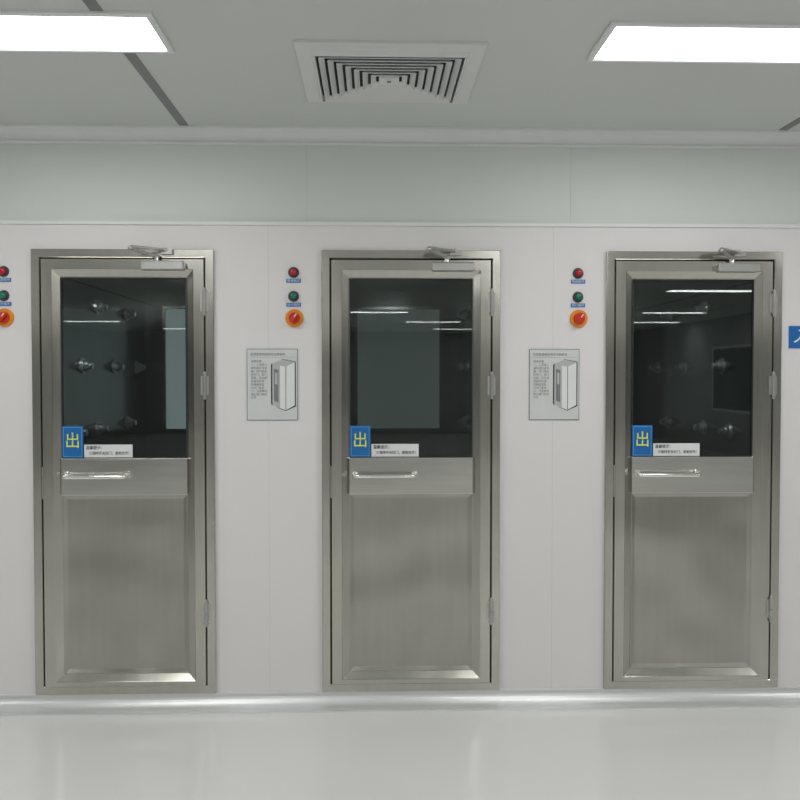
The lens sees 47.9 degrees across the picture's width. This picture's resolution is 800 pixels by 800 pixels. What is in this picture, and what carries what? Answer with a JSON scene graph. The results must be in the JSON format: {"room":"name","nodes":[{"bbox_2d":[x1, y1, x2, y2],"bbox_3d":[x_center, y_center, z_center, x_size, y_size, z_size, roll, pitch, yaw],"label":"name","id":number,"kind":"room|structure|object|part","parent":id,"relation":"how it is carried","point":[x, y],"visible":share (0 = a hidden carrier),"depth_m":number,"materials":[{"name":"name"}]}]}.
{"room":"clean room","nodes":[
{"label":"clean room","id":0,"kind":"room"},
{"bbox_2d":[0,143,799,693],"bbox_3d":[-0.129,0.095,4.292,14.000,2.730,0.080,0,2,-2],"label":"wall","id":1,"kind":"structure","parent":0,"point":[552,531],"depth_m":4.25,"materials":[{"name":"white paint"}]},
{"bbox_2d":[0,266,10,281],"bbox_3d":[-1.841,-0.586,4.166,0.068,0.074,0.032,0,2,-2],"label":"indicator light","id":2,"kind":"object","parent":1,"relation":"attached to","point":[4,271],"visible":1,"depth_m":4.17,"materials":[{"name":"red plastic"}]},
{"bbox_2d":[0,290,10,305],"bbox_3d":[-1.841,-0.474,4.169,0.068,0.074,0.032,0,2,-2],"label":"indicator light","id":3,"kind":"object","parent":1,"relation":"attached to","point":[4,295],"visible":1,"depth_m":4.18,"materials":[{"name":"green plastic"}]},
{"bbox_2d":[0,308,13,326],"bbox_3d":[-1.837,-0.383,4.164,0.085,0.085,0.046,0,2,-2],"label":"switch","id":4,"kind":"object","parent":1,"relation":"attached to","point":[6,315],"visible":1,"depth_m":4.17,"materials":[{"name":"orange plastic"}]},
{"bbox_3d":[-1.837,-0.383,4.169,0.053,0.053,0.014,0,2,-2],"label":"knob","id":5,"kind":"part","parent":4,"relation":"part of","materials":[{"name":"red plastic"}]},
{"bbox_2d":[30,249,215,694],"bbox_3d":[-1.290,0.342,4.212,0.840,2.085,0.140,0,2,-2],"label":"door","id":6,"kind":"structure","parent":1,"relation":"in","point":[122,584],"depth_m":4.23,"materials":[{"name":"metal"}]},
{"bbox_2d":[42,467,42,498],"bbox_3d":[-1.667,0.388,4.200,0.004,0.150,0.008,0,2,-2],"label":"latch plate","id":7,"kind":"object","parent":6,"relation":"attached to","point":[42,467],"visible":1,"depth_m":4.20,"materials":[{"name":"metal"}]},
{"bbox_2d":[62,426,83,457],"bbox_3d":[-1.530,0.196,4.210,0.097,0.148,0.008,0,2,-2],"label":"sign","id":8,"kind":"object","parent":6,"relation":"attached to","point":[72,436],"depth_m":4.21,"materials":[{"name":"blue plastic"}]},
{"bbox_3d":[-1.530,0.196,4.211,0.097,0.148,0.007,0,2,-2],"label":"sign plate","id":9,"kind":"part","parent":8,"relation":"part of","materials":[{"name":"blue plastic"}]},
{"bbox_3d":[-1.413,0.352,4.171,0.307,0.026,0.064,0,2,-2],"label":"pull handle","id":10,"kind":"part","parent":6,"relation":"part of","materials":[{"name":"metal"}]},
{"bbox_2d":[62,471,131,477],"bbox_3d":[-1.414,0.349,4.198,0.320,0.034,0.010,0,2,-2],"label":"rosettes","id":11,"kind":"object","parent":6,"relation":"attached to","point":[67,472],"visible":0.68,"depth_m":4.20,"materials":[{"name":"metal"}]},
{"bbox_2d":[84,445,132,456],"bbox_3d":[-1.366,0.239,4.217,0.224,0.060,0.008,0,2,-2],"label":"label","id":12,"kind":"object","parent":6,"relation":"attached to","point":[89,450],"depth_m":4.21,"materials":[{"name":"white paper"}]},
{"bbox_2d":[60,277,186,457],"bbox_3d":[-1.290,-0.149,4.209,0.582,0.843,0.006,0,2,-2],"label":"gasket","id":13,"kind":"object","parent":6,"relation":"attached to","point":[61,278],"visible":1,"depth_m":4.20,"materials":[{"name":"rubber"}]},
{"bbox_3d":[-1.290,0.359,4.226,0.586,0.175,0.038,0,2,-2],"label":"middle rail","id":14,"kind":"part","parent":6,"relation":"part of","materials":[{"name":"silver metal"}]},
{"bbox_3d":[-1.290,0.868,4.240,0.584,0.848,0.006,0,2,-2],"label":"panel","id":15,"kind":"part","parent":6,"relation":"part of","materials":[{"name":"metal"}]},
{"bbox_2d":[128,245,185,270],"bbox_3d":[-1.108,-0.650,4.110,0.236,0.106,0.144,0,2,-2],"label":"door closer","id":16,"kind":"object","parent":6,"relation":"attached to","point":[156,265],"depth_m":4.13,"materials":[{"name":"metal"}]},
{"bbox_3d":[-1.165,-0.673,4.101,0.028,0.046,0.167,1,2,41],"label":"arm","id":17,"kind":"part","parent":16,"relation":"part of","materials":[{"name":"metal"}]},
{"bbox_3d":[-0.911,0.272,4.208,0.036,1.591,0.025,0,2,-2],"label":"hinges","id":18,"kind":"part","parent":6,"relation":"part of","materials":[{"name":"silver metal"}]},
{"bbox_2d":[247,349,297,419],"bbox_3d":[-0.600,-0.072,4.230,0.239,0.336,0.007,0,2,-2],"label":"poster","id":19,"kind":"object","parent":1,"relation":"attached to","point":[272,374],"visible":1,"depth_m":4.23,"materials":[{"name":"paper"}]},
{"bbox_2d":[271,359,295,410],"bbox_3d":[-0.546,-0.071,4.229,0.120,0.245,0.001,0,2,-2],"label":"picture","id":20,"kind":"object","parent":19,"relation":"attached to","point":[283,371],"depth_m":4.23},
{"bbox_2d":[286,267,300,282],"bbox_3d":[-0.499,-0.587,4.206,0.068,0.074,0.032,0,2,-2],"label":"indicator light","id":21,"kind":"object","parent":1,"relation":"attached to","point":[293,272],"visible":1,"depth_m":4.21,"materials":[{"name":"red plastic"}]},
{"bbox_2d":[286,291,300,306],"bbox_3d":[-0.499,-0.475,4.210,0.068,0.074,0.032,0,2,-2],"label":"indicator light","id":22,"kind":"object","parent":1,"relation":"attached to","point":[293,296],"visible":1,"depth_m":4.22,"materials":[{"name":"green plastic"}]},
{"bbox_2d":[285,309,303,326],"bbox_3d":[-0.495,-0.384,4.205,0.085,0.085,0.046,0,2,-2],"label":"switch","id":23,"kind":"object","parent":1,"relation":"attached to","point":[294,317],"visible":1,"depth_m":4.21,"materials":[{"name":"orange plastic"}]},
{"bbox_3d":[-0.495,-0.384,4.209,0.053,0.053,0.014,0,2,-2],"label":"knob","id":24,"kind":"part","parent":23,"relation":"part of","materials":[{"name":"red plastic"}]},
{"bbox_2d":[0,686,799,715],"bbox_3d":[-0.126,1.423,4.252,14.000,0.077,0.075,0,2,-2],"label":"baseboard","id":25,"kind":"structure","parent":1,"relation":"attached to","point":[780,696],"depth_m":4.26,"materials":[{"name":"metal"}]},
{"bbox_2d":[0,123,799,149],"bbox_3d":[-0.127,-1.230,4.200,14.000,0.076,0.060,0,2,-2],"label":"trim","id":26,"kind":"structure","parent":1,"relation":"attached to","point":[11,133],"depth_m":4.21,"materials":[{"name":"white metal"}]},
{"bbox_2d":[0,220,799,227],"bbox_3d":[-0.128,-0.826,4.231,14.000,0.016,0.024,0,2,-2],"label":"trim","id":27,"kind":"structure","parent":1,"relation":"attached to","point":[1,221],"depth_m":4.22,"materials":[{"name":"white metal"}]},
{"bbox_2d":[321,250,500,691],"bbox_3d":[0.053,0.341,4.253,0.840,2.085,0.140,0,2,-2],"label":"door","id":28,"kind":"structure","parent":1,"relation":"in","point":[409,580],"depth_m":4.27,"materials":[{"name":"metal"}]},
{"bbox_2d":[330,260,331,679],"bbox_3d":[0.052,0.339,4.295,0.766,2.011,0.001,0,2,-2],"label":"seal","id":29,"kind":"object","parent":28,"relation":"attached to","point":[330,260],"visible":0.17,"depth_m":4.30,"materials":[{"name":"rubber"}]},
{"bbox_2d":[350,426,370,456],"bbox_3d":[-0.188,0.195,4.250,0.097,0.148,0.008,0,2,-2],"label":"sign","id":30,"kind":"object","parent":28,"relation":"attached to","point":[360,446],"depth_m":4.25,"materials":[{"name":"blue plastic"}]},
{"bbox_3d":[-0.188,0.195,4.251,0.097,0.148,0.007,0,2,-2],"label":"sign plate","id":31,"kind":"part","parent":30,"relation":"part of","materials":[{"name":"blue plastic"}]},
{"bbox_2d":[351,470,418,475],"bbox_3d":[-0.072,0.347,4.238,0.320,0.034,0.010,0,2,-2],"label":"rosettes","id":32,"kind":"object","parent":28,"relation":"attached to","point":[413,471],"visible":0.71,"depth_m":4.24,"materials":[{"name":"metal"}]},
{"bbox_3d":[-0.071,0.351,4.211,0.307,0.026,0.064,0,2,-2],"label":"pull handle","id":33,"kind":"part","parent":28,"relation":"part of","materials":[{"name":"metal"}]},
{"bbox_2d":[371,444,418,456],"bbox_3d":[-0.023,0.238,4.257,0.224,0.060,0.008,0,2,-2],"label":"label","id":34,"kind":"object","parent":28,"relation":"attached to","point":[377,450],"depth_m":4.25,"materials":[{"name":"white paper"}]},
{"bbox_3d":[0.052,0.358,4.266,0.586,0.175,0.038,0,2,-2],"label":"middle rail","id":35,"kind":"part","parent":28,"relation":"part of","materials":[{"name":"silver metal"}]},
{"bbox_2d":[349,278,472,456],"bbox_3d":[0.052,-0.150,4.249,0.582,0.843,0.006,0,2,-2],"label":"gasket","id":36,"kind":"object","parent":28,"relation":"attached to","point":[349,278],"visible":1,"depth_m":4.24,"materials":[{"name":"rubber"}]},
{"bbox_3d":[0.052,0.867,4.280,0.584,0.848,0.006,0,2,-2],"label":"panel","id":37,"kind":"part","parent":28,"relation":"part of","materials":[{"name":"metal"}]},
{"bbox_2d":[426,246,474,271],"bbox_3d":[0.234,-0.651,4.150,0.236,0.106,0.144,0,2,-2],"label":"door closer","id":38,"kind":"object","parent":28,"relation":"attached to","point":[446,266],"depth_m":4.17,"materials":[{"name":"metal"}]},
{"bbox_3d":[0.178,-0.674,4.141,0.028,0.046,0.167,1,2,41],"label":"arm","id":39,"kind":"part","parent":38,"relation":"part of","materials":[{"name":"metal"}]},
{"bbox_3d":[0.431,0.271,4.248,0.036,1.591,0.025,0,2,-2],"label":"hinges","id":40,"kind":"part","parent":28,"relation":"part of","materials":[{"name":"silver metal"}]},
{"bbox_2d":[268,147,571,688],"bbox_3d":[-0.103,0.097,4.261,7.153,2.573,0.017,0,2,-2],"label":"trim","id":41,"kind":"structure","parent":1,"relation":"attached to","point":[306,147],"depth_m":4.26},
{"bbox_2d":[529,349,578,419],"bbox_3d":[0.732,-0.074,4.270,0.239,0.336,0.007,0,2,-2],"label":"poster","id":42,"kind":"object","parent":1,"relation":"attached to","point":[553,373],"visible":1,"depth_m":4.27,"materials":[{"name":"paper"}]},
{"bbox_2d":[553,359,577,410],"bbox_3d":[0.786,-0.072,4.269,0.120,0.245,0.001,0,2,-2],"label":"picture","id":43,"kind":"object","parent":42,"relation":"attached to","point":[565,371],"depth_m":4.27},
{"bbox_2d":[571,268,584,283],"bbox_3d":[0.844,-0.588,4.247,0.068,0.074,0.032,0,2,-2],"label":"indicator light","id":44,"kind":"object","parent":1,"relation":"attached to","point":[577,273],"visible":1,"depth_m":4.25,"materials":[{"name":"red plastic"}]},
{"bbox_2d":[571,292,584,306],"bbox_3d":[0.844,-0.476,4.250,0.068,0.074,0.032,0,2,-2],"label":"indicator light","id":45,"kind":"object","parent":1,"relation":"attached to","point":[577,297],"visible":1,"depth_m":4.26,"materials":[{"name":"green plastic"}]},
{"bbox_2d":[570,310,587,327],"bbox_3d":[0.848,-0.385,4.245,0.085,0.085,0.046,0,2,-2],"label":"switch","id":46,"kind":"object","parent":1,"relation":"attached to","point":[578,318],"visible":1,"depth_m":4.25,"materials":[{"name":"orange plastic"}]},
{"bbox_3d":[0.848,-0.385,4.249,0.053,0.053,0.014,0,2,-2],"label":"knob","id":47,"kind":"part","parent":46,"relation":"part of","materials":[{"name":"red plastic"}]},
{"bbox_2d":[603,251,782,688],"bbox_3d":[1.395,0.340,4.293,0.840,2.085,0.140,0,2,-2],"label":"door","id":48,"kind":"structure","parent":1,"relation":"in","point":[689,578],"depth_m":4.31,"materials":[{"name":"metal"}]},
{"bbox_2d":[613,465,614,496],"bbox_3d":[1.017,0.385,4.281,0.004,0.150,0.008,0,2,-2],"label":"latch plate","id":49,"kind":"object","parent":48,"relation":"attached to","point":[614,465],"visible":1,"depth_m":4.28,"materials":[{"name":"metal"}]},
{"bbox_2d":[632,425,652,455],"bbox_3d":[1.155,0.194,4.290,0.097,0.148,0.008,0,2,-2],"label":"sign","id":50,"kind":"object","parent":48,"relation":"attached to","point":[641,434],"depth_m":4.29,"materials":[{"name":"blue plastic"}]},
{"bbox_3d":[1.155,0.194,4.291,0.097,0.148,0.007,0,2,-2],"label":"sign plate","id":51,"kind":"part","parent":50,"relation":"part of","materials":[{"name":"blue plastic"}]},
{"bbox_2d":[634,469,699,475],"bbox_3d":[1.271,0.346,4.278,0.320,0.034,0.010,0,2,-2],"label":"rosettes","id":52,"kind":"object","parent":48,"relation":"attached to","point":[636,470],"visible":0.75,"depth_m":4.27,"materials":[{"name":"metal"}]},
{"bbox_3d":[1.271,0.350,4.251,0.307,0.026,0.064,0,2,-2],"label":"pull handle","id":53,"kind":"part","parent":48,"relation":"part of","materials":[{"name":"metal"}]},
{"bbox_2d":[653,443,699,455],"bbox_3d":[1.319,0.237,4.297,0.224,0.060,0.008,0,2,-2],"label":"label","id":54,"kind":"object","parent":48,"relation":"attached to","point":[659,449],"depth_m":4.29,"materials":[{"name":"white paper"}]},
{"bbox_3d":[1.395,0.865,4.321,0.584,0.848,0.006,0,2,-2],"label":"panel","id":55,"kind":"part","parent":48,"relation":"part of","materials":[{"name":"metal"}]},
{"bbox_3d":[1.395,0.357,4.306,0.586,0.175,0.038,0,2,-2],"label":"middle rail","id":56,"kind":"part","parent":48,"relation":"part of","materials":[{"name":"silver metal"}]},
{"bbox_2d":[632,279,753,456],"bbox_3d":[1.395,-0.152,4.289,0.582,0.843,0.006,0,2,-2],"label":"gasket","id":57,"kind":"object","parent":48,"relation":"attached to","point":[633,279],"visible":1,"depth_m":4.29,"materials":[{"name":"rubber"}]},
{"bbox_2d":[715,247,759,272],"bbox_3d":[1.577,-0.653,4.191,0.236,0.106,0.144,0,2,-2],"label":"door closer","id":58,"kind":"object","parent":48,"relation":"attached to","point":[731,267],"depth_m":4.21,"materials":[{"name":"metal"}]},
{"bbox_3d":[1.520,-0.675,4.181,0.028,0.046,0.167,1,2,41],"label":"arm","id":59,"kind":"part","parent":58,"relation":"part of","materials":[{"name":"metal"}]},
{"bbox_3d":[1.773,0.270,4.288,0.036,1.591,0.025,0,2,-2],"label":"hinges","id":60,"kind":"part","parent":48,"relation":"part of","materials":[{"name":"silver metal"}]},
{"bbox_2d":[788,326,799,347],"bbox_3d":[1.972,-0.300,4.301,0.230,0.106,0.006,0,2,-2],"label":"wall sign","id":61,"kind":"object","parent":1,"relation":"attached to","point":[794,331],"visible":1,"depth_m":4.30,"materials":[{"name":"blue plastic"}]},
{"bbox_2d":[0,0,799,129],"bbox_3d":[0.172,-1.039,-5.779,14.200,0.100,20.200,0,2,-2],"label":"ceiling","id":62,"kind":"structure","parent":0,"point":[233,62],"depth_m":3.40,"materials":[{"name":"white paint"}]},
{"bbox_2d":[0,9,174,52],"bbox_3d":[-1.402,-1.227,2.999,1.220,0.014,0.345,0,2,-2],"label":"frame","id":63,"kind":"object","parent":62,"relation":"attached to","point":[148,15],"visible":1,"depth_m":2.85,"materials":[{"name":"white metal"}]},
{"bbox_2d":[0,16,165,49],"bbox_3d":[-1.402,-1.225,2.999,1.172,0.001,0.297,0,2,-2],"label":"ceiling light","id":64,"kind":"object","parent":63,"relation":"attached to","point":[22,32],"visible":1,"depth_m":3.02,"materials":[{"name":"white plastic"}]},
{"bbox_2d":[293,39,487,103],"bbox_3d":[-0.042,-1.229,3.432,0.670,0.036,0.670,0,2,-2],"label":"air diffuser","id":65,"kind":"object","parent":62,"relation":"in","point":[337,71],"depth_m":3.33,"materials":[{"name":"white metal"}]},
{"bbox_2d":[586,20,799,63],"bbox_3d":[1.294,-1.231,3.115,1.225,0.014,0.355,0,2,-2],"label":"frame","id":66,"kind":"object","parent":62,"relation":"attached to","point":[613,24],"visible":1,"depth_m":2.94,"materials":[{"name":"white metal"}]},
{"bbox_2d":[594,27,799,60],"bbox_3d":[1.294,-1.229,3.115,1.177,0.001,0.307,0,2,-2],"label":"ceiling light","id":67,"kind":"object","parent":66,"relation":"attached to","point":[624,42],"visible":1,"depth_m":3.10,"materials":[{"name":"white plastic"}]},
{"bbox_2d":[0,707,799,799],"bbox_3d":[0.137,1.757,-4.500,14.200,0.100,22.600,0,2,-2],"label":"floor","id":68,"kind":"structure","parent":0,"point":[708,753],"depth_m":3.72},
{"bbox_2d":[62,279,185,456],"bbox_3d":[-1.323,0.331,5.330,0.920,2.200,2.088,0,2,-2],"label":"window","id":69,"kind":"structure","parent":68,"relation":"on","point":[124,355],"depth_m":5.79,"materials":[{"name":"glass"}]},
{"bbox_2d":[350,279,471,455],"bbox_3d":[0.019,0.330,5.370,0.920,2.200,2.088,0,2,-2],"label":"window","id":70,"kind":"structure","parent":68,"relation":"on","point":[411,340],"depth_m":6.37,"materials":[{"name":"glass"}]},
{"bbox_2d":[632,280,751,454],"bbox_3d":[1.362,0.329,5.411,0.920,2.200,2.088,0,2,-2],"label":"window","id":71,"kind":"structure","parent":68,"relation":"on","point":[692,348],"depth_m":5.45,"materials":[{"name":"glass"}]},
{"bbox_2d":[82,0,799,129],"bbox_3d":[-0.676,-0.986,-5.826,11.140,0.003,19.954,0,2,-2],"label":"trim","id":72,"kind":"structure","parent":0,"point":[92,5],"depth_m":3.56,"materials":[{"name":"grey metal"}]}
]}

